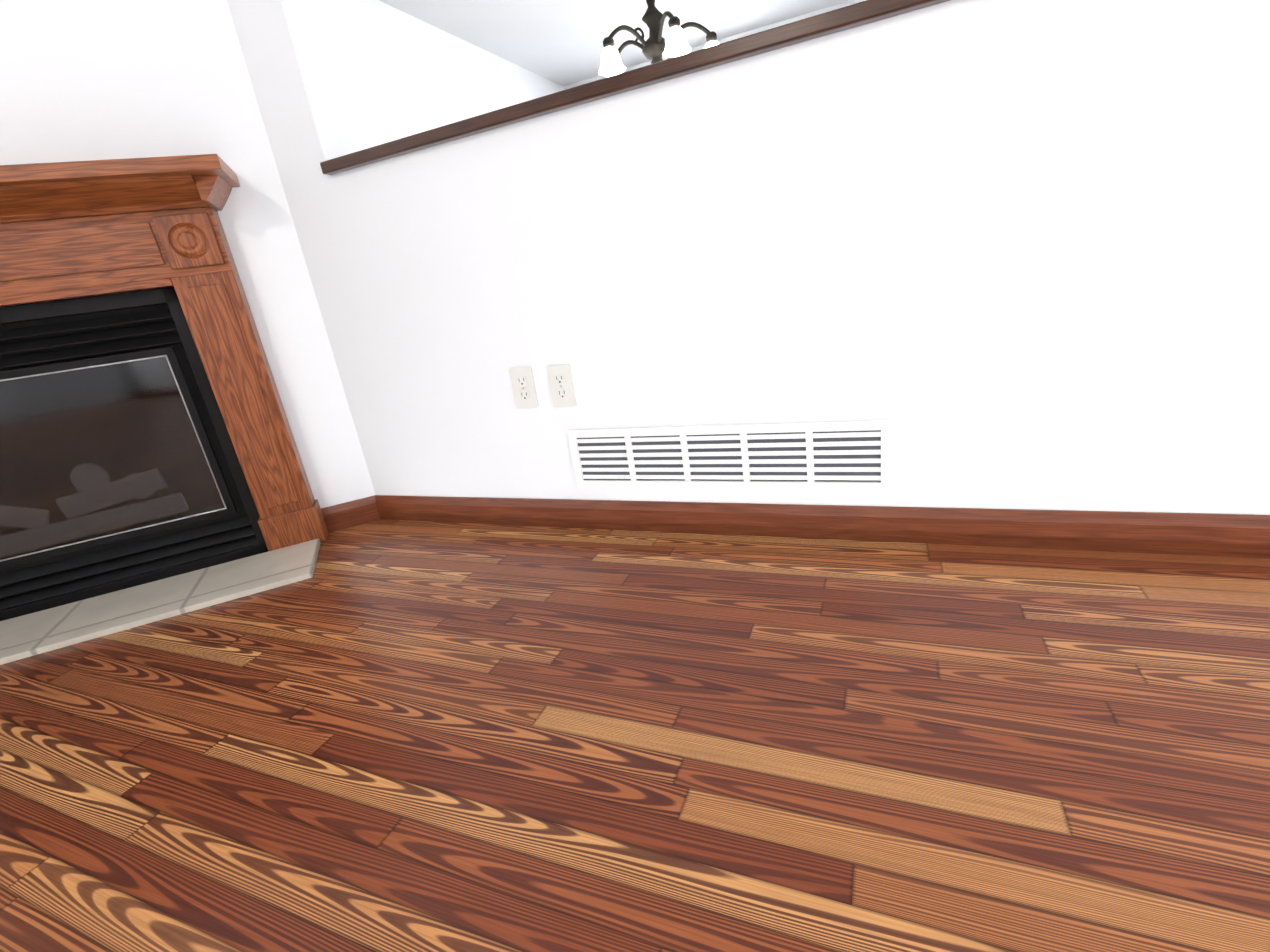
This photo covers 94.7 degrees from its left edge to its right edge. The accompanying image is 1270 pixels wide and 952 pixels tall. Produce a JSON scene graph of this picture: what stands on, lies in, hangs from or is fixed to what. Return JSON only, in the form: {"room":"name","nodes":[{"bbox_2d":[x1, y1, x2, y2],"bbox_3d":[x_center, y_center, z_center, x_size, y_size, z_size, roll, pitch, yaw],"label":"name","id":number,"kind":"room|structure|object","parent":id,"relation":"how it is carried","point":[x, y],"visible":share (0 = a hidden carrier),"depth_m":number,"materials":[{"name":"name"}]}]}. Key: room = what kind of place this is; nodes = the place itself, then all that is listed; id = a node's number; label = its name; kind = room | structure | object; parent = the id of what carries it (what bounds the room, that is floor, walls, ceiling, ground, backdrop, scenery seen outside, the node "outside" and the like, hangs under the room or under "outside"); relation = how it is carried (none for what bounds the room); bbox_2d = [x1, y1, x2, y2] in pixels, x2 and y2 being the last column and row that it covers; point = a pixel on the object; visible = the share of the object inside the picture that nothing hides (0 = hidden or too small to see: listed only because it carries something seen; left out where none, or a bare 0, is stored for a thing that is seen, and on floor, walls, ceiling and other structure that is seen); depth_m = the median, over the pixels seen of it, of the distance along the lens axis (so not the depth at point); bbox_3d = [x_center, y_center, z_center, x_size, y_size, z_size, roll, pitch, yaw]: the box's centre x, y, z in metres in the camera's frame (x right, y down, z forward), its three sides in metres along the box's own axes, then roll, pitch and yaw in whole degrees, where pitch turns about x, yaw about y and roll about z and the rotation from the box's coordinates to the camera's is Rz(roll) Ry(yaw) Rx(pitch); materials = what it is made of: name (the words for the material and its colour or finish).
{"room":"living room","nodes":[
{"label":"living room","id":0,"kind":"room"},
{"bbox_2d":[0,0,374,507],"bbox_3d":[-1.824,-0.820,1.452,1.280,2.440,1.290,0,21,23],"label":"wall","id":1,"kind":"structure","parent":0,"point":[84,80],"depth_m":1.56,"materials":[{"name":"paint"}]},
{"bbox_2d":[321,495,379,532],"bbox_3d":[-1.616,0.308,1.739,1.619,0.085,0.014,-15,20,-20],"label":"baseboard","id":2,"kind":"structure","parent":1,"relation":"attached to","point":[341,516],"depth_m":1.98,"materials":[{"name":"brown wood"}]},
{"bbox_2d":[320,0,563,150],"bbox_3d":[-1.388,-1.804,4.126,0.150,2.440,4.320,0,21,23],"label":"wall","id":3,"kind":"structure","parent":0,"point":[402,74],"depth_m":3.76,"materials":[{"name":"paint"}]},
{"bbox_2d":[379,0,849,85],"bbox_3d":[-0.152,-1.516,-1.139,6.600,0.080,12.950,0,21,23],"label":"ceiling","id":4,"kind":"structure","parent":0,"point":[559,42],"depth_m":4.36,"materials":[{"name":"paint"}]},
{"bbox_2d":[598,0,718,76],"bbox_3d":[0.090,-2.613,3.199,0.739,0.724,0.715,0,21,23],"label":"dining chandelier","id":5,"kind":"object","parent":4,"relation":"hanging from","point":[656,47],"visible":0.81,"depth_m":3.17,"materials":[{"name":"white glass"}]},
{"bbox_2d":[0,519,1269,951],"bbox_3d":[-1.200,1.639,-2.076,5.240,0.060,8.350,0,21,23],"label":"floor","id":6,"kind":"structure","parent":0,"point":[380,735],"depth_m":0.87,"materials":[{"name":"brown wood"}]},
{"bbox_2d":[0,154,327,664],"bbox_3d":[-1.612,-0.118,1.416,1.410,1.090,0.370,-15,20,-20],"label":"fireplace","id":7,"kind":"object","parent":6,"relation":"on","point":[152,469],"visible":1,"depth_m":1.62,"materials":[{"name":"brown wood"}]},
{"bbox_2d":[563,0,865,89],"bbox_3d":[2.405,-2.574,4.768,6.600,2.440,0.150,0,21,23],"label":"wall","id":8,"kind":"structure","parent":0,"point":[790,20],"depth_m":4.86,"materials":[{"name":"paint"}]},
{"bbox_2d":[227,0,1269,514],"bbox_3d":[0.121,-1.016,1.203,2.485,2.440,0.130,0,21,23],"label":"wall","id":9,"kind":"structure","parent":0,"point":[999,254],"depth_m":1.22,"materials":[{"name":"paint"}]},
{"bbox_2d":[509,366,538,407],"bbox_3d":[-0.308,-0.244,1.622,0.070,0.114,0.009,0,21,23],"label":"electrical outlet","id":10,"kind":"object","parent":9,"relation":"attached to","point":[523,386],"visible":1,"depth_m":1.62,"materials":[{"name":"white plastic"}]},
{"bbox_2d":[546,364,576,406],"bbox_3d":[-0.198,-0.242,1.575,0.070,0.114,0.009,0,21,23],"label":"electrical outlet","id":11,"kind":"object","parent":9,"relation":"attached to","point":[561,385],"visible":1,"depth_m":1.57,"materials":[{"name":"white plastic"}]},
{"bbox_2d":[320,0,949,174],"bbox_3d":[-0.007,-0.867,1.319,1.780,0.030,0.180,0,21,23],"label":"sill","id":12,"kind":"structure","parent":9,"relation":"attached to","point":[830,22],"depth_m":1.22,"materials":[{"name":"brown wood"}]},
{"bbox_2d":[567,419,891,491],"bbox_3d":[0.202,-0.046,1.482,0.820,0.170,0.008,0,21,23],"label":"air vent","id":13,"kind":"object","parent":9,"relation":"in","point":[855,455],"visible":1,"depth_m":1.46,"materials":[{"name":"white metal"}]},
{"bbox_2d":[375,495,1269,558],"bbox_3d":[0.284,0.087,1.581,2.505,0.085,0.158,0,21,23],"label":"baseboard","id":14,"kind":"structure","parent":9,"relation":"attached to","point":[1228,535],"depth_m":1.37,"materials":[{"name":"brown wood"}]}
]}

